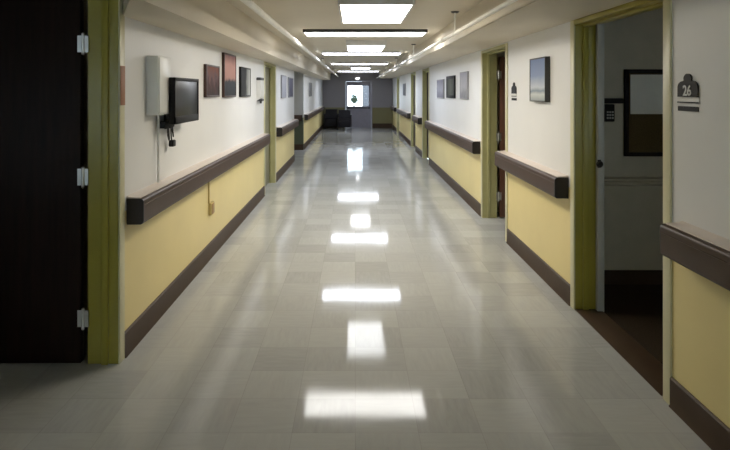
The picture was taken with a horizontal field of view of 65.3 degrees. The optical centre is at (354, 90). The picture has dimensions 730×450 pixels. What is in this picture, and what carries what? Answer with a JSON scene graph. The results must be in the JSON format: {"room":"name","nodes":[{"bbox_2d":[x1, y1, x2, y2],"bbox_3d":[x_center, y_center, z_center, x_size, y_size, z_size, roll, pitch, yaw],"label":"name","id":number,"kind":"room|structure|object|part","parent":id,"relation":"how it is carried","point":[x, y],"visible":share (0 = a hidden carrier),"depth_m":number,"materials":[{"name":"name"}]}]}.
{"room":"hospital interior","nodes":[
{"label":"hospital interior","id":0,"kind":"room"},
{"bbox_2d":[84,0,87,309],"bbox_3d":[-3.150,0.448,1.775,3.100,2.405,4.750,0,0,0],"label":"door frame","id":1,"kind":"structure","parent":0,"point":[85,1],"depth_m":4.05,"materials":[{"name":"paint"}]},
{"bbox_2d":[125,17,322,329],"bbox_3d":[-2.365,0.448,11.325,1.870,2.405,27.850,0,0,0],"label":"wall","id":2,"kind":"structure","parent":0,"point":[157,250],"depth_m":4.87,"materials":[{"name":"paint"}]},
{"bbox_2d":[0,0,124,364],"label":"door","id":3,"kind":"structure","parent":2,"relation":"in","point":[43,43],"depth_m":3.42,"materials":[{"name":"brown wood"}]},
{"bbox_2d":[120,66,124,104],"bbox_3d":[-1.416,-0.030,3.475,0.004,0.240,0.065,0,0,0],"label":"strip","id":4,"kind":"object","parent":2,"relation":"attached to","point":[122,68],"visible":1,"depth_m":3.47,"materials":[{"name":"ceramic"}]},
{"bbox_2d":[146,55,170,182],"bbox_3d":[-1.381,0.209,4.030,0.098,0.898,0.260,0,0,0],"label":"utility box","id":5,"kind":"object","parent":2,"relation":"attached to","point":[158,68],"visible":0.88,"depth_m":3.91,"materials":[{"name":"white plastic"}]},
{"bbox_3d":[-1.344,-0.035,4.030,0.008,0.386,0.236,0,0,0],"label":"door","id":6,"kind":"part","parent":5,"relation":"part of","materials":[{"name":"white metal"}]},
{"bbox_2d":[160,77,198,146],"bbox_3d":[-1.361,0.165,4.410,0.137,0.520,0.620,0,0,0],"label":"wall monitor","id":7,"kind":"object","parent":2,"relation":"attached to","point":[183,92],"visible":0.97,"depth_m":4.29,"materials":[{"name":"black plastic"}]},
{"bbox_3d":[-1.321,0.075,4.410,0.039,0.340,0.620,0,0,0],"label":"casing","id":8,"kind":"part","parent":7,"relation":"part of","materials":[{"name":"black plastic"}]},
{"bbox_2d":[127,133,269,224],"bbox_3d":[-1.373,0.750,6.220,0.114,0.177,5.320,0,0,0],"label":"handrail","id":9,"kind":"object","parent":2,"relation":"attached to","point":[146,203],"visible":1,"depth_m":4.45,"materials":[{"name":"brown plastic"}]},
{"bbox_2d":[208,182,214,214],"bbox_3d":[-1.413,1.030,5.612,0.034,0.380,0.135,0,0,0],"label":"wall outlet","id":10,"kind":"object","parent":2,"relation":"attached to","point":[212,203],"visible":0.88,"depth_m":5.56,"materials":[{"name":"beige plastic"}]},
{"bbox_3d":[-1.398,1.160,5.620,0.004,0.100,0.100,0,0,0],"label":"plate","id":11,"kind":"part","parent":10,"relation":"part of","materials":[{"name":"beige plastic"}]},
{"bbox_2d":[204,64,219,96],"bbox_3d":[-1.415,-0.092,5.640,0.030,0.315,0.520,0,0,0],"label":"framed picture","id":12,"kind":"object","parent":2,"relation":"attached to","point":[211,72],"visible":1,"depth_m":5.58},
{"bbox_2d":[207,66,218,94],"bbox_3d":[-1.415,-0.092,5.640,0.021,0.279,0.484,0,0,0],"label":"print","id":13,"kind":"object","parent":12,"relation":"attached to","point":[212,71],"depth_m":5.63},
{"bbox_2d":[125,124,322,357],"bbox_3d":[-1.420,1.573,11.250,0.020,0.155,27.700,0,0,0],"label":"baseboard","id":14,"kind":"structure","parent":2,"relation":"attached to","point":[144,323],"depth_m":4.79,"materials":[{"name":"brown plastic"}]},
{"bbox_2d":[222,52,235,96],"bbox_3d":[-1.415,-0.168,6.420,0.030,0.485,0.600,0,0,0],"label":"framed picture","id":15,"kind":"object","parent":2,"relation":"attached to","point":[228,60],"visible":1,"depth_m":6.33},
{"bbox_2d":[239,67,250,96],"bbox_3d":[-1.415,-0.107,7.340,0.030,0.375,0.640,0,0,0],"label":"framed picture","id":16,"kind":"object","parent":2,"relation":"attached to","point":[244,73],"visible":1,"depth_m":7.25,"materials":[{"name":"black plastic"}]},
{"bbox_2d":[242,68,249,94],"bbox_3d":[-1.415,-0.107,7.340,0.021,0.339,0.604,0,0,0],"label":"print","id":17,"kind":"object","parent":16,"relation":"attached to","point":[245,71],"depth_m":7.33,"materials":[{"name":"grey paper"}]},
{"bbox_2d":[256,77,263,102],"bbox_3d":[-1.393,0.000,8.410,0.075,0.380,0.320,0,0,0],"label":"wall dispenser","id":18,"kind":"object","parent":2,"relation":"attached to","point":[259,81],"visible":1,"depth_m":8.26,"materials":[{"name":"white plastic"}]},
{"bbox_2d":[264,62,275,185],"bbox_3d":[-1.515,0.598,9.600,0.194,2.105,1.324,0,0,0],"label":"door","id":19,"kind":"structure","parent":2,"relation":"in","point":[269,69],"depth_m":10.17,"materials":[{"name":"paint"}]},
{"bbox_3d":[-1.528,1.510,9.600,0.004,0.220,1.100,0,0,0],"label":"kick plate","id":20,"kind":"part","parent":19,"relation":"part of","materials":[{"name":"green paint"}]},
{"bbox_2d":[281,75,285,97],"bbox_3d":[-1.415,-0.075,11.300,0.030,0.450,0.700,0,0,0],"label":"framed picture","id":21,"kind":"object","parent":2,"relation":"attached to","point":[283,77],"visible":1,"depth_m":11.20,"materials":[{"name":"grey wood"}]},
{"bbox_2d":[276,119,298,136],"bbox_3d":[-1.373,0.750,11.870,0.114,0.177,3.020,0,0,0],"label":"handrail","id":22,"kind":"object","parent":2,"relation":"attached to","point":[282,129],"visible":1,"depth_m":11.17,"materials":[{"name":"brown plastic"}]},
{"bbox_2d":[288,77,292,97],"bbox_3d":[-1.415,-0.065,12.500,0.030,0.430,0.800,0,0,0],"label":"framed picture","id":23,"kind":"object","parent":2,"relation":"attached to","point":[290,80],"visible":1,"depth_m":12.42,"materials":[{"name":"grey wood"}]},
{"bbox_2d":[294,115,301,120],"bbox_3d":[-2.277,0.756,15.745,1.645,0.171,0.100,0,0,0],"label":"handrail","id":24,"kind":"object","parent":2,"relation":"attached to","point":[299,117],"visible":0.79,"depth_m":15.70,"materials":[{"name":"brown plastic"}]},
{"bbox_2d":[294,144,302,149],"bbox_3d":[-2.316,1.570,15.793,1.768,0.160,0.015,0,0,0],"label":"baseboard","id":25,"kind":"structure","parent":2,"relation":"attached to","point":[296,146],"depth_m":15.78,"materials":[{"name":"brown plastic"}]},
{"bbox_2d":[309,82,311,96],"bbox_3d":[-1.415,-0.030,18.100,0.030,0.440,1.000,0,0,0],"label":"framed picture","id":26,"kind":"object","parent":2,"relation":"attached to","point":[310,84],"visible":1,"depth_m":18.00,"materials":[{"name":"grey wood"}]},
{"bbox_2d":[304,106,323,119],"bbox_3d":[-1.373,0.750,20.290,0.114,0.177,8.620,0,0,0],"label":"handrail","id":27,"kind":"object","parent":2,"relation":"attached to","point":[308,115],"visible":1,"depth_m":18.13,"materials":[{"name":"brown plastic"}]},
{"bbox_2d":[226,0,482,72],"bbox_3d":[0.200,-0.805,11.250,9.600,0.100,28.000,0,0,0],"label":"ceiling","id":28,"kind":"structure","parent":0,"point":[294,16],"depth_m":6.52,"materials":[{"name":"paint"}]},
{"bbox_2d":[123,0,329,79],"bbox_3d":[-1.255,-0.608,13.925,0.350,0.295,22.350,0,0,0],"label":"soffit","id":29,"kind":"structure","parent":28,"relation":"attached to","point":[219,23],"depth_m":4.86,"materials":[{"name":"paint"}]},
{"bbox_2d":[240,0,338,76],"bbox_3d":[-0.750,-0.670,11.250,0.084,0.169,27.700,0,0,0],"label":"ceiling pipe","id":30,"kind":"object","parent":28,"relation":"hanging from","point":[249,3],"visible":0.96,"depth_m":5.41,"materials":[{"name":"metal"}]},
{"bbox_2d":[338,70,378,71],"bbox_3d":[0.125,-0.735,21.500,1.540,0.040,0.590,0,0,0],"label":"recessed light","id":31,"kind":"object","parent":28,"relation":"in","point":[338,70],"visible":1,"depth_m":21.33,"materials":[{"name":"white metal"}]},
{"bbox_2d":[338,71,377,71],"bbox_3d":[0.125,-0.723,21.500,1.510,0.010,0.560,0,0,0],"label":"diffuser","id":32,"kind":"object","parent":31,"relation":"attached to","point":[338,71],"depth_m":21.54,"materials":[{"name":"white plastic"}]},
{"bbox_2d":[331,62,388,64],"bbox_3d":[0.125,-0.735,15.500,1.540,0.040,0.590,0,0,0],"label":"recessed light","id":33,"kind":"object","parent":28,"relation":"in","point":[332,63],"visible":1,"depth_m":15.21,"materials":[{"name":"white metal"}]},
{"bbox_2d":[332,64,386,64],"bbox_3d":[0.125,-0.723,15.500,1.510,0.010,0.560,0,0,0],"label":"diffuser","id":34,"kind":"object","parent":33,"relation":"attached to","point":[332,64],"depth_m":15.74,"materials":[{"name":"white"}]},
{"bbox_2d":[350,65,370,68],"bbox_3d":[0.168,-0.713,17.400,0.605,0.085,1.260,0,0,0],"label":"ceiling light","id":35,"kind":"object","parent":28,"relation":"attached to","point":[351,66],"visible":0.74,"depth_m":16.77,"materials":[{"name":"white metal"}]},
{"bbox_2d":[321,51,401,54],"bbox_3d":[0.125,-0.735,11.200,1.540,0.040,0.550,0,0,0],"label":"recessed light","id":36,"kind":"object","parent":28,"relation":"in","point":[322,52],"visible":1,"depth_m":10.93,"materials":[{"name":"white plastic"}]},
{"bbox_2d":[323,53,399,54],"bbox_3d":[0.125,-0.723,11.200,1.510,0.010,0.520,0,0,0],"label":"diffuser","id":37,"kind":"object","parent":36,"relation":"attached to","point":[323,53],"depth_m":11.19,"materials":[{"name":"white plastic"}]},
{"bbox_2d":[303,29,427,36],"bbox_3d":[0.125,-0.735,7.300,1.540,0.040,0.570,0,0,0],"label":"recessed light","id":38,"kind":"object","parent":28,"relation":"in","point":[307,32],"visible":1,"depth_m":7.03,"materials":[{"name":"white plastic"}]},
{"bbox_2d":[305,33,424,35],"bbox_3d":[0.125,-0.723,7.300,1.510,0.010,0.540,0,0,0],"label":"diffuser","id":39,"kind":"object","parent":38,"relation":"attached to","point":[306,34],"depth_m":7.31,"materials":[{"name":"white plastic"}]},
{"bbox_2d":[346,40,385,50],"bbox_3d":[0.168,-0.713,9.150,0.605,0.085,1.260,0,0,0],"label":"ceiling light","id":40,"kind":"object","parent":28,"relation":"attached to","point":[351,45],"visible":1,"depth_m":8.52,"materials":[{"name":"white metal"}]},
{"bbox_2d":[347,46,383,50],"bbox_3d":[0.168,-0.680,9.150,0.565,0.012,1.220,0,0,0],"label":"diffuser","id":41,"kind":"object","parent":40,"relation":"attached to","point":[349,48],"depth_m":9.15,"materials":[{"name":"white plastic"}]},
{"bbox_2d":[338,0,414,23],"bbox_3d":[0.168,-0.713,5.080,0.605,0.085,1.260,0,0,0],"label":"ceiling light","id":42,"kind":"object","parent":28,"relation":"attached to","point":[351,11],"visible":1,"depth_m":4.86,"materials":[{"name":"white plastic"}]},
{"bbox_2d":[377,0,517,77],"bbox_3d":[0.956,-0.639,11.250,0.084,0.232,27.700,0,0,0],"label":"ceiling pipe","id":43,"kind":"object","parent":28,"relation":"hanging from","point":[508,2],"visible":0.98,"depth_m":5.26,"materials":[{"name":"metal"}]},
{"bbox_2d":[379,0,634,77],"bbox_3d":[1.367,-0.643,11.250,0.583,0.223,27.700,0,0,0],"label":"soffit","id":44,"kind":"structure","parent":28,"relation":"attached to","point":[521,18],"depth_m":4.92,"materials":[{"name":"paint"}]},
{"bbox_2d":[0,128,710,449],"bbox_3d":[0.200,1.700,11.250,9.600,0.101,28.000,0,0,0],"label":"floor","id":45,"kind":"structure","parent":0,"point":[362,303],"depth_m":3.62,"materials":[{"name":"tile"}]},
{"bbox_2d":[324,109,336,128],"bbox_3d":[-1.020,1.230,24.475,0.610,0.840,0.590,0,0,0],"label":"armchair","id":46,"kind":"object","parent":45,"relation":"on","point":[330,118],"visible":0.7,"depth_m":24.23,"materials":[{"name":"black leather"}]},
{"bbox_3d":[-1.020,1.355,24.420,0.500,0.330,0.480,0,0,0],"label":"seat","id":47,"kind":"part","parent":46,"relation":"part of","materials":[{"name":"black leather"}]},
{"bbox_3d":[-1.020,1.030,24.690,0.500,0.440,0.160,0,0,0],"label":"backrest","id":48,"kind":"part","parent":46,"relation":"part of","materials":[{"name":"black plastic"}]},
{"bbox_2d":[337,110,351,130],"bbox_3d":[-0.440,1.230,23.775,0.610,0.840,0.590,0,0,0],"label":"armchair","id":49,"kind":"object","parent":45,"relation":"on","point":[344,115],"visible":1,"depth_m":23.62,"materials":[{"name":"black leather"}]},
{"bbox_3d":[-0.440,1.355,23.720,0.500,0.330,0.480,0,0,0],"label":"seat","id":50,"kind":"part","parent":49,"relation":"part of","materials":[{"name":"black leather"}]},
{"bbox_3d":[-0.440,1.030,23.990,0.500,0.440,0.160,0,0,0],"label":"backrest","id":51,"kind":"part","parent":49,"relation":"part of","materials":[{"name":"black plastic"}]},
{"bbox_2d":[323,73,392,123],"bbox_3d":[0.114,0.448,25.175,3.428,2.405,0.150,0,0,0],"label":"wall","id":52,"kind":"structure","parent":0,"point":[334,88],"depth_m":25.10,"materials":[{"name":"paint"}]},
{"bbox_2d":[323,123,391,127],"bbox_3d":[0.114,1.550,25.093,3.048,0.200,0.014,0,0,0],"label":"baseboard","id":53,"kind":"structure","parent":52,"relation":"attached to","point":[374,125],"depth_m":25.09,"materials":[{"name":"brown plastic"}]},
{"bbox_2d":[345,80,371,127],"bbox_3d":[0.155,0.600,25.150,1.210,2.100,0.140,0,0,0],"label":"door","id":54,"kind":"structure","parent":52,"relation":"in","point":[358,95],"depth_m":25.14,"materials":[{"name":"grey paint"}]},
{"bbox_3d":[0.142,0.240,25.163,0.955,0.940,0.006,0,0,0],"label":"pane","id":55,"kind":"part","parent":54,"relation":"part of","materials":[{"name":"clear glass"}]},
{"bbox_2d":[393,0,729,427],"bbox_3d":[1.743,0.448,11.325,0.170,2.405,27.850,0,0,0],"label":"wall","id":56,"kind":"structure","parent":0,"point":[538,132],"depth_m":2.97,"materials":[{"name":"paint"}]},
{"bbox_2d":[390,106,396,111],"bbox_3d":[1.601,0.750,23.750,0.114,0.177,2.300,0,0,0],"label":"handrail","id":57,"kind":"object","parent":56,"relation":"attached to","point":[393,108],"visible":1,"depth_m":22.92,"materials":[{"name":"brown plastic"}]},
{"bbox_2d":[397,77,398,131],"bbox_3d":[1.743,0.568,21.900,0.194,2.165,1.284,0,0,0],"label":"door frame","id":58,"kind":"structure","parent":56,"relation":"in","point":[397,77],"depth_m":22.46,"materials":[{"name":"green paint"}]},
{"bbox_2d":[397,108,410,118],"bbox_3d":[1.601,0.750,19.050,0.114,0.177,4.300,0,0,0],"label":"handrail","id":59,"kind":"object","parent":56,"relation":"attached to","point":[406,114],"visible":1,"depth_m":18.04,"materials":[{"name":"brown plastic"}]},
{"bbox_3d":[1.596,0.756,19.050,0.096,0.163,4.284,0,0,0],"label":"rail","id":60,"kind":"part","parent":59,"relation":"part of","materials":[{"name":"brown plastic"}]},
{"bbox_2d":[403,83,405,95],"bbox_3d":[1.643,-0.030,19.000,0.030,0.400,0.800,0,0,0],"label":"framed picture","id":61,"kind":"object","parent":56,"relation":"attached to","point":[404,85],"visible":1,"depth_m":18.80,"materials":[{"name":"grey wood"}]},
{"bbox_2d":[411,72,415,146],"bbox_3d":[1.743,0.568,16.200,0.194,2.165,1.284,0,0,0],"label":"door frame","id":62,"kind":"structure","parent":56,"relation":"in","point":[413,75],"depth_m":16.74,"materials":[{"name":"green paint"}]},
{"bbox_2d":[412,115,421,123],"bbox_3d":[1.601,0.750,14.775,0.114,0.177,1.450,0,0,0],"label":"handrail","id":63,"kind":"object","parent":56,"relation":"attached to","point":[417,119],"visible":1,"depth_m":14.35,"materials":[{"name":"brown plastic"}]},
{"bbox_3d":[1.596,0.756,14.775,0.096,0.163,1.434,0,0,0],"label":"rail","id":64,"kind":"part","parent":63,"relation":"part of","materials":[{"name":"brown plastic"}]},
{"bbox_2d":[422,68,428,163],"bbox_3d":[1.743,0.568,13.350,0.194,2.165,1.284,0,0,0],"label":"door frame","id":65,"kind":"structure","parent":56,"relation":"in","point":[425,72],"depth_m":13.90,"materials":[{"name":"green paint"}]},
{"bbox_2d":[437,79,444,98],"bbox_3d":[1.643,-0.030,10.950,0.030,0.360,0.800,0,0,0],"label":"framed picture","id":66,"kind":"object","parent":56,"relation":"attached to","point":[440,83],"visible":1,"depth_m":10.76,"materials":[{"name":"grey wood"}]},
{"bbox_2d":[437,80,442,97],"bbox_3d":[1.643,-0.030,10.950,0.021,0.324,0.764,0,0,0],"label":"print","id":67,"kind":"object","parent":66,"relation":"attached to","point":[439,82],"depth_m":10.93},
{"bbox_2d":[446,75,455,97],"bbox_3d":[1.643,-0.060,9.780,0.030,0.380,0.800,0,0,0],"label":"framed picture","id":68,"kind":"object","parent":56,"relation":"attached to","point":[450,80],"visible":1,"depth_m":9.65,"materials":[{"name":"black plastic"}]},
{"bbox_2d":[447,79,452,94],"bbox_3d":[1.643,-0.060,9.780,0.021,0.280,0.700,0,0,0],"label":"print","id":69,"kind":"object","parent":68,"relation":"attached to","point":[449,81],"depth_m":9.80,"materials":[{"name":"grey paper"}]},
{"bbox_2d":[425,120,480,153],"bbox_3d":[1.601,0.750,10.090,0.114,0.177,5.140,0,0,0],"label":"handrail","id":70,"kind":"object","parent":56,"relation":"attached to","point":[466,142],"visible":1,"depth_m":8.81,"materials":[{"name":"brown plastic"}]},
{"bbox_2d":[460,71,468,98],"bbox_3d":[1.643,-0.075,8.575,0.030,0.410,0.570,0,0,0],"label":"framed picture","id":71,"kind":"object","parent":56,"relation":"attached to","point":[464,76],"visible":1,"depth_m":8.50,"materials":[{"name":"grey wood"}]},
{"bbox_2d":[460,73,466,97],"bbox_3d":[1.643,-0.075,8.575,0.021,0.374,0.534,0,0,0],"label":"print","id":72,"kind":"object","parent":71,"relation":"attached to","point":[463,76],"depth_m":8.58},
{"bbox_2d":[481,43,507,241],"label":"door frame","id":73,"kind":"structure","parent":56,"relation":"in","point":[489,73],"depth_m":7.39,"materials":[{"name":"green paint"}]},
{"bbox_2d":[511,82,516,100],"bbox_3d":[1.654,0.010,5.930,0.008,0.187,0.180,0,0,0],"label":"room sign","id":74,"kind":"object","parent":56,"relation":"attached to","point":[514,88],"visible":1,"depth_m":5.90,"materials":[{"name":"black plastic"}]},
{"bbox_3d":[1.654,-0.026,5.930,0.008,0.116,0.170,0,0,0],"label":"plate","id":75,"kind":"part","parent":74,"relation":"part of","materials":[{"name":"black plastic"}]},
{"bbox_2d":[495,150,567,198],"bbox_3d":[1.601,0.750,5.370,0.114,0.177,1.900,0,0,0],"label":"handrail","id":76,"kind":"object","parent":56,"relation":"attached to","point":[554,183],"visible":1,"depth_m":4.94,"materials":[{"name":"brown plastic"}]},
{"bbox_2d":[530,56,549,101],"bbox_3d":[1.635,-0.095,5.055,0.045,0.390,0.430,0,0,0],"label":"framed picture","id":77,"kind":"object","parent":56,"relation":"attached to","point":[539,67],"visible":1,"depth_m":4.97},
{"bbox_2d":[392,124,729,449],"bbox_3d":[1.648,1.573,11.250,0.020,0.155,27.700,0,0,0],"label":"baseboard","id":78,"kind":"structure","parent":56,"relation":"attached to","point":[708,427],"depth_m":2.96,"materials":[{"name":"brown plastic"}]},
{"bbox_2d":[570,0,671,403],"bbox_3d":[1.752,0.560,3.670,0.212,2.180,1.384,0,0,0],"label":"door frame","id":79,"kind":"structure","parent":56,"relation":"in","point":[587,32],"depth_m":4.25,"materials":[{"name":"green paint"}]},
{"bbox_3d":[1.808,0.545,4.221,0.052,0.060,0.048,0,0,0],"label":"latch knob","id":80,"kind":"part","parent":79,"relation":"part of","materials":[{"name":"black plastic"}]},
{"bbox_2d":[677,74,699,111],"bbox_3d":[1.653,0.010,2.832,0.010,0.187,0.180,0,0,0],"label":"room sign","id":81,"kind":"object","parent":56,"relation":"attached to","point":[687,87],"visible":1,"depth_m":2.82,"materials":[{"name":"black plastic"}]},
{"bbox_3d":[1.654,-0.026,2.832,0.008,0.116,0.170,0,0,0],"label":"plate","id":82,"kind":"part","parent":81,"relation":"part of","materials":[{"name":"black plastic"}]},
{"bbox_2d":[660,221,729,290],"bbox_3d":[1.601,0.750,0.448,0.114,0.177,4.895,0,0,0],"label":"handrail","id":83,"kind":"object","parent":56,"relation":"attached to","point":[705,253],"visible":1,"depth_m":2.60,"materials":[{"name":"brown plastic"}]},
{"bbox_2d":[497,8,662,269],"bbox_3d":[3.464,0.448,4.125,3.272,2.405,7.450,0,0,0],"label":"wall","id":84,"kind":"structure","parent":0,"point":[633,215],"depth_m":4.86,"materials":[{"name":"paint"}]},
{"bbox_2d":[604,98,623,121],"bbox_3d":[2.175,0.165,4.835,0.190,0.200,0.050,0,0,0],"label":"wall telephone","id":85,"kind":"object","parent":84,"relation":"attached to","point":[609,107],"visible":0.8,"depth_m":4.82,"materials":[{"name":"black plastic"}]},
{"bbox_2d":[604,270,662,284],"bbox_3d":[3.414,1.590,4.853,3.172,0.120,0.015,0,0,0],"label":"baseboard","id":86,"kind":"structure","parent":84,"relation":"attached to","point":[611,277],"depth_m":4.84,"materials":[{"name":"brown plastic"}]},
{"bbox_2d":[604,177,662,185],"bbox_3d":[3.414,0.775,4.845,3.172,0.070,0.030,0,0,0],"label":"chair rail","id":87,"kind":"object","parent":84,"relation":"attached to","point":[608,181],"depth_m":4.84,"materials":[{"name":"paint"}]},
{"bbox_2d":[624,69,662,155],"bbox_3d":[2.660,0.190,4.848,0.740,0.740,0.025,0,0,0],"label":"notice board","id":88,"kind":"object","parent":84,"relation":"attached to","point":[643,133],"visible":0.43,"depth_m":4.84,"materials":[{"name":"brown wood"}]},
{"bbox_2d":[630,75,662,113],"bbox_3d":[2.595,0.033,4.843,0.510,0.335,0.004,0,0,0],"label":"notice sheet","id":89,"kind":"object","parent":88,"relation":"attached to","point":[646,91],"visible":0.64,"depth_m":4.84,"materials":[{"name":"paper"}]}
]}

